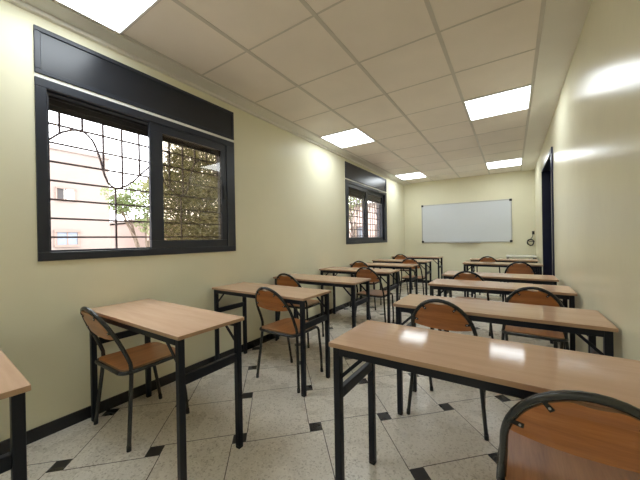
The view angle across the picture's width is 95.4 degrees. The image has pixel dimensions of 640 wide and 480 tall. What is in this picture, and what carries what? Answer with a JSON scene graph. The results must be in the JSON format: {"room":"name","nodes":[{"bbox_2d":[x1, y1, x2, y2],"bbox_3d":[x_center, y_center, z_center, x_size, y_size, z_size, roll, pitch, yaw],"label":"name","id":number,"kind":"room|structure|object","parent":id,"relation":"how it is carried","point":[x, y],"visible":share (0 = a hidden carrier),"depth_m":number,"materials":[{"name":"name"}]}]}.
{"room":"classroom","nodes":[
{"label":"classroom","id":0,"kind":"room"},
{"bbox_2d":[0,0,404,441],"bbox_3d":[-0.897,-0.166,3.076,0.220,2.633,11.250,-1,0,33],"label":"wall","id":1,"kind":"structure","parent":0,"point":[290,206],"depth_m":2.17,"materials":[{"name":"beige paint"}]},
{"bbox_2d":[33,24,235,260],"bbox_3d":[-1.360,-0.576,2.382,0.242,1.391,1.465,-1,0,33],"label":"window","id":2,"kind":"structure","parent":1,"relation":"in","point":[73,79],"depth_m":2.17,"materials":[{"name":"metal"}]},
{"bbox_2d":[49,96,217,155],"bbox_3d":[-1.375,-0.914,2.387,0.016,0.159,1.425,-1,0,33],"label":"roller shutter","id":3,"kind":"object","parent":2,"relation":"attached to","point":[57,105],"depth_m":2.12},
{"bbox_2d":[49,113,219,247],"bbox_3d":[-1.399,-0.434,2.409,0.025,1.069,1.426,-1,0,33],"label":"grille","id":4,"kind":"object","parent":2,"relation":"attached to","point":[102,162],"depth_m":2.23,"materials":[{"name":"black metal"}]},
{"bbox_2d":[0,279,405,455],"bbox_3d":[-0.779,1.112,3.015,0.012,0.075,10.950,-1,0,33],"label":"baseboard","id":5,"kind":"structure","parent":1,"relation":"attached to","point":[42,431],"depth_m":2.02,"materials":[{"name":"black"}]},
{"bbox_2d":[5,0,409,185],"bbox_3d":[-0.756,-1.367,2.966,0.167,0.036,10.950,-1,0,33],"label":"trim","id":6,"kind":"structure","parent":1,"relation":"attached to","point":[52,11],"depth_m":2.26,"materials":[{"name":"paint"}]},
{"bbox_2d":[345,161,386,243],"bbox_3d":[0.864,-0.636,5.753,0.242,1.400,1.910,-1,0,33],"label":"window","id":7,"kind":"structure","parent":1,"relation":"in","point":[360,183],"depth_m":5.61,"materials":[{"name":"metal"}]},
{"bbox_2d":[349,195,379,236],"bbox_3d":[0.824,-0.494,5.781,0.026,1.078,1.871,-1,0,33],"label":"grille","id":8,"kind":"object","parent":7,"relation":"attached to","point":[371,198],"depth_m":6.01,"materials":[{"name":"black metal"}]},
{"bbox_2d":[348,188,380,202],"bbox_3d":[0.850,-0.936,5.759,0.016,0.242,1.870,-1,0,33],"label":"roller shutter","id":9,"kind":"object","parent":7,"relation":"attached to","point":[353,193],"depth_m":5.65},
{"bbox_2d":[0,282,559,479],"bbox_3d":[0.352,1.192,2.270,3.160,0.120,11.250,-1,0,33],"label":"floor","id":10,"kind":"structure","parent":0,"point":[288,435],"depth_m":1.75,"materials":[{"name":"tile"}]},
{"bbox_2d":[0,350,30,479],"bbox_3d":[-1.403,0.805,1.026,1.045,0.720,0.385,-1,0,35],"label":"school desk","id":11,"kind":"object","parent":10,"relation":"on","point":[14,386],"visible":1,"depth_m":0.87,"materials":[{"name":"brown wood"}]},
{"bbox_2d":[80,306,189,452],"bbox_3d":[-1.165,0.764,1.828,0.467,0.792,0.515,-1,0,33],"label":"chair","id":12,"kind":"object","parent":10,"relation":"on","point":[130,361],"visible":0.91,"depth_m":1.74,"materials":[{"name":"brown wood"}]},
{"bbox_2d":[89,299,243,479],"bbox_3d":[-0.956,0.796,1.744,1.045,0.720,0.385,-1,0,33],"label":"school desk","id":13,"kind":"object","parent":10,"relation":"on","point":[170,323],"visible":0.88,"depth_m":1.59,"materials":[{"name":"brown wood"}]},
{"bbox_2d":[212,282,330,396],"bbox_3d":[-0.443,0.785,2.537,1.045,0.720,0.385,-1,0,33],"label":"school desk","id":14,"kind":"object","parent":10,"relation":"on","point":[292,295],"visible":0.88,"depth_m":2.40,"materials":[{"name":"brown wood"}]},
{"bbox_2d":[255,287,322,392],"bbox_3d":[-0.271,0.748,2.412,0.467,0.792,0.515,-1,0,35],"label":"chair","id":15,"kind":"object","parent":10,"relation":"on","point":[270,299],"visible":0.98,"depth_m":2.29,"materials":[{"name":"brown wood"}]},
{"bbox_2d":[275,273,323,347],"bbox_3d":[-0.244,0.745,3.302,0.467,0.792,0.515,-1,0,32],"label":"chair","id":16,"kind":"object","parent":10,"relation":"on","point":[288,280],"visible":0.6,"depth_m":3.14,"materials":[{"name":"brown wood"}]},
{"bbox_2d":[273,273,370,338],"bbox_3d":[0.008,0.776,3.220,1.045,0.720,0.385,-1,0,33],"label":"school desk","id":17,"kind":"object","parent":10,"relation":"on","point":[336,281],"visible":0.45,"depth_m":3.05,"materials":[{"name":"brown wood"}]},
{"bbox_2d":[319,267,399,322],"bbox_3d":[0.535,0.765,4.034,1.045,0.720,0.385,-1,0,33],"label":"school desk","id":18,"kind":"object","parent":10,"relation":"on","point":[338,270],"visible":0.59,"depth_m":3.90,"materials":[{"name":"brown wood"}]},
{"bbox_2d":[350,261,381,309],"bbox_3d":[0.761,0.724,4.861,0.467,0.792,0.515,-1,0,32],"label":"chair","id":19,"kind":"object","parent":10,"relation":"on","point":[355,264],"visible":0.53,"depth_m":4.69,"materials":[{"name":"brown wood"}]},
{"bbox_2d":[355,267,393,322],"bbox_3d":[0.705,0.728,3.832,0.467,0.792,0.515,-1,0,35],"label":"chair","id":20,"kind":"object","parent":10,"relation":"on","point":[363,272],"visible":0.74,"depth_m":3.67,"materials":[{"name":"brown wood"}]},
{"bbox_2d":[349,262,417,313],"bbox_3d":[1.045,0.754,4.799,1.045,0.720,0.385,-1,0,33],"label":"school desk","id":21,"kind":"object","parent":10,"relation":"on","point":[371,265],"visible":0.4,"depth_m":4.63,"materials":[{"name":"brown wood"}]},
{"bbox_2d":[372,259,431,294],"bbox_3d":[1.560,0.743,5.561,1.045,0.720,0.385,-1,0,33],"label":"school desk","id":22,"kind":"object","parent":10,"relation":"on","point":[420,262],"visible":0.49,"depth_m":5.41,"materials":[{"name":"brown wood"}]},
{"bbox_2d":[392,254,414,289],"bbox_3d":[1.910,0.700,6.625,0.467,0.792,0.515,-1,0,33],"label":"chair","id":23,"kind":"object","parent":10,"relation":"on","point":[398,256],"visible":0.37,"depth_m":6.47,"materials":[{"name":"brown wood"}]},
{"bbox_2d":[399,258,424,299],"bbox_3d":[1.701,0.707,5.295,0.467,0.792,0.515,-1,0,33],"label":"chair","id":24,"kind":"object","parent":10,"relation":"on","point":[405,261],"visible":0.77,"depth_m":5.13,"materials":[{"name":"brown wood"}]},
{"bbox_2d":[392,256,442,278],"bbox_3d":[2.196,0.730,6.580,1.045,0.720,0.385,-1,0,33],"label":"school desk","id":25,"kind":"object","parent":10,"relation":"on","point":[434,258],"visible":0.41,"depth_m":6.40,"materials":[{"name":"brown wood"}]},
{"bbox_2d":[407,299,488,440],"bbox_3d":[0.826,0.731,1.873,0.467,0.792,0.515,-1,0,35],"label":"chair","id":26,"kind":"object","parent":10,"relation":"on","point":[445,316],"visible":0.57,"depth_m":1.69,"materials":[{"name":"brown wood"}]},
{"bbox_2d":[447,271,493,338],"bbox_3d":[1.672,0.713,3.236,0.467,0.792,0.515,-1,0,33],"label":"chair","id":27,"kind":"object","parent":10,"relation":"on","point":[462,275],"visible":0.31,"depth_m":3.04,"materials":[{"name":"brown wood"}]},
{"bbox_2d":[329,320,639,479],"bbox_3d":[0.583,0.771,1.072,1.045,0.720,0.385,-1,0,33],"label":"school desk","id":28,"kind":"object","parent":10,"relation":"on","point":[509,368],"visible":1,"depth_m":1.03,"materials":[{"name":"brown wood"}]},
{"bbox_2d":[474,256,502,297],"bbox_3d":[3.146,0.682,5.426,0.467,0.792,0.515,-1,0,33],"label":"chair","id":29,"kind":"object","parent":10,"relation":"on","point":[483,259],"visible":0.32,"depth_m":5.24,"materials":[{"name":"brown wood"}]},
{"bbox_2d":[442,271,558,347],"bbox_3d":[1.944,0.743,3.211,1.045,0.720,0.385,-1,0,33],"label":"school desk","id":30,"kind":"object","parent":10,"relation":"on","point":[497,277],"visible":0.59,"depth_m":3.04,"materials":[{"name":"brown wood"}]},
{"bbox_2d":[462,261,542,296],"bbox_3d":[2.864,0.724,4.605,1.045,0.720,0.385,-1,0,33],"label":"school desk","id":31,"kind":"object","parent":10,"relation":"on","point":[538,266],"visible":0.39,"depth_m":4.55,"materials":[{"name":"brown wood"}]},
{"bbox_2d":[428,278,577,350],"bbox_3d":[1.540,0.752,2.555,1.045,0.720,0.385,-1,0,33],"label":"school desk","id":32,"kind":"object","parent":10,"relation":"on","point":[566,293],"visible":0.41,"depth_m":2.46,"materials":[{"name":"brown wood"}]},
{"bbox_2d":[470,258,538,296],"bbox_3d":[3.380,0.713,5.379,1.045,0.720,0.385,-1,0,33],"label":"school desk","id":33,"kind":"object","parent":10,"relation":"on","point":[471,259],"visible":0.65,"depth_m":5.22,"materials":[{"name":"brown wood"}]},
{"bbox_2d":[393,294,617,415],"bbox_3d":[1.019,0.762,1.759,1.045,0.720,0.385,-1,0,33],"label":"school desk","id":34,"kind":"object","parent":10,"relation":"on","point":[590,323],"visible":0.66,"depth_m":1.59,"materials":[{"name":"brown wood"}]},
{"bbox_2d":[502,261,535,301],"bbox_3d":[2.904,0.690,4.232,0.467,0.792,0.515,-1,0,33],"label":"chair","id":35,"kind":"object","parent":10,"relation":"on","point":[513,268],"visible":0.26,"depth_m":4.05,"materials":[{"name":"brown wood"}]},
{"bbox_2d":[506,255,536,258],"bbox_3d":[4.032,0.686,5.832,0.490,0.750,0.560,-1,0,33],"label":"side table","id":36,"kind":"object","parent":10,"relation":"on","point":[507,256],"visible":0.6,"depth_m":5.65,"materials":[{"name":"white laminate"}]},
{"bbox_2d":[501,287,569,349],"bbox_3d":[1.628,0.716,2.222,0.467,0.792,0.515,-1,0,35],"label":"chair","id":37,"kind":"object","parent":10,"relation":"on","point":[523,295],"visible":0.49,"depth_m":2.07,"materials":[{"name":"brown wood"}]},
{"bbox_2d":[496,390,639,479],"bbox_3d":[0.755,0.735,0.854,0.467,0.792,0.515,-1,0,33],"label":"chair","id":38,"kind":"object","parent":10,"relation":"on","point":[549,435],"visible":1,"depth_m":0.72,"materials":[{"name":"brown wood"}]},
{"bbox_2d":[53,0,545,183],"bbox_3d":[0.308,-1.458,2.263,3.160,0.124,11.250,-1,0,33],"label":"ceiling","id":39,"kind":"structure","parent":0,"point":[401,73],"depth_m":2.30,"materials":[{"name":"tile"}]},
{"bbox_2d":[54,0,159,34],"bbox_3d":[-1.257,-1.367,1.533,0.546,0.010,0.594,-1,0,33],"label":"recessed light","id":40,"kind":"object","parent":39,"relation":"in","point":[118,16],"visible":1,"depth_m":1.73,"materials":[{"name":"white plastic"}]},
{"bbox_2d":[321,128,374,147],"bbox_3d":[0.395,-1.401,4.037,0.546,0.010,0.594,-1,0,33],"label":"recessed light","id":41,"kind":"object","parent":39,"relation":"in","point":[352,137],"visible":1,"depth_m":4.01,"materials":[{"name":"white plastic"}]},
{"bbox_2d":[395,172,426,179],"bbox_3d":[2.047,-1.436,6.541,0.546,0.010,0.594,-1,0,33],"label":"recessed light","id":42,"kind":"object","parent":39,"relation":"in","point":[416,174],"visible":1,"depth_m":6.55,"materials":[{"name":"white plastic"}]},
{"bbox_2d":[463,84,531,120],"bbox_3d":[1.867,-1.423,3.065,0.569,0.010,0.594,-1,0,33],"label":"recessed light","id":43,"kind":"object","parent":39,"relation":"in","point":[516,99],"visible":1,"depth_m":3.03,"materials":[{"name":"white plastic"}]},
{"bbox_2d":[486,158,521,168],"bbox_3d":[3.519,-1.458,5.569,0.569,0.010,0.594,-1,0,33],"label":"recessed light","id":44,"kind":"object","parent":39,"relation":"in","point":[512,162],"visible":1,"depth_m":5.54,"materials":[{"name":"white plastic"}]},
{"bbox_2d":[404,170,535,283],"bbox_3d":[3.394,-0.247,6.893,2.740,2.633,0.150,-1,0,33],"label":"wall","id":45,"kind":"structure","parent":0,"point":[518,186],"depth_m":6.70,"materials":[{"name":"beige paint"}]},
{"bbox_2d":[407,279,432,282],"bbox_3d":[3.376,1.032,6.825,2.728,0.075,0.012,-1,0,33],"label":"baseboard","id":46,"kind":"structure","parent":45,"relation":"attached to","point":[419,281],"depth_m":7.35,"materials":[{"name":"black"}]},
{"bbox_2d":[421,199,512,242],"bbox_3d":[3.343,-0.408,6.787,1.907,0.950,0.079,-1,0,33],"label":"whiteboard","id":47,"kind":"object","parent":45,"relation":"attached to","point":[491,220],"visible":1,"depth_m":6.75,"materials":[{"name":"plastic"}]},
{"bbox_2d":[447,242,480,242],"bbox_3d":[3.350,0.055,6.789,0.700,0.024,0.079,-1,0,33],"label":"tray","id":48,"kind":"object","parent":47,"relation":"on","point":[447,242],"depth_m":6.75,"materials":[{"name":"metal"}]},
{"bbox_3d":[4.459,-0.152,6.084,0.044,0.070,0.030,-1,0,33],"label":"wall outlet","id":49,"kind":"object","parent":45,"relation":"attached to","visible":0},
{"bbox_2d":[527,234,534,245],"bbox_3d":[4.415,-0.001,6.096,0.138,0.252,0.042,-1,0,33],"label":"coiled cord","id":50,"kind":"object","parent":49,"relation":"hanging from","point":[533,241],"visible":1,"depth_m":6.09,"materials":[{"name":"black plastic"}]},
{"bbox_2d":[534,0,639,360],"bbox_3d":[1.565,-0.203,1.451,0.200,2.633,11.250,-1,0,33],"label":"wall","id":51,"kind":"structure","parent":0,"point":[593,133],"depth_m":1.56,"materials":[{"name":"beige paint"}]},
{"bbox_2d":[541,147,554,284],"bbox_3d":[3.149,-0.006,3.901,0.178,2.175,1.350,-1,0,33],"label":"door","id":52,"kind":"structure","parent":51,"relation":"in","point":[547,187],"depth_m":4.42,"materials":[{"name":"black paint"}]},
{"bbox_2d":[522,0,591,170],"bbox_3d":[1.368,-1.411,1.564,0.222,0.013,10.950,-1,0,33],"label":"ceiling beam","id":53,"kind":"structure","parent":51,"relation":"attached to","point":[564,20],"depth_m":2.32,"materials":[{"name":"paint"}]},
{"label":"outside","id":54,"kind":"structure","parent":0,"visible":0},
{"bbox_3d":[-25.672,5.649,28.996,69.730,0.300,120.000,-1,0,33],"label":"ground","id":55,"kind":"structure","parent":54,"visible":0},
{"bbox_2d":[49,144,109,249],"bbox_3d":[-16.258,0.964,8.607,8.120,8.860,14.540,-1,0,33],"label":"apartment building","id":56,"kind":"structure","parent":55,"relation":"on","point":[58,190],"depth_m":11.52,"materials":[{"name":"white concrete"}]},
{"bbox_2d":[100,178,172,246],"bbox_3d":[-5.729,1.506,9.335,1.244,7.428,2.158,-1,0,33],"label":"leafy tree","id":57,"kind":"object","parent":55,"relation":"on","point":[127,199],"visible":0.43,"depth_m":9.12,"materials":[{"name":"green plant"}]},
{"bbox_2d":[110,218,186,247],"bbox_3d":[-13.159,1.979,21.468,7.200,6.660,2.900,-1,0,33],"label":"annex building","id":58,"kind":"structure","parent":55,"relation":"on","point":[122,229],"depth_m":19.92,"materials":[{"name":"white paint"}]},
{"bbox_2d":[141,143,218,239],"bbox_3d":[-3.147,1.186,8.469,1.852,7.992,3.573,-1,0,37],"label":"tree","id":59,"kind":"object","parent":55,"relation":"on","point":[193,191],"visible":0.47,"depth_m":7.71,"materials":[{"name":"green plant"}]},
{"bbox_2d":[349,196,361,236],"bbox_3d":[1.873,0.808,18.614,2.928,8.521,1.588,-1,0,33],"label":"street tree","id":60,"kind":"object","parent":55,"relation":"on","point":[349,196],"visible":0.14,"depth_m":18.25,"materials":[{"name":"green plant"}]},
{"bbox_2d":[349,203,376,236],"bbox_3d":[3.155,1.147,26.689,12.700,7.750,8.200,-1,0,33],"label":"building","id":61,"kind":"structure","parent":55,"relation":"on","point":[370,209],"depth_m":21.57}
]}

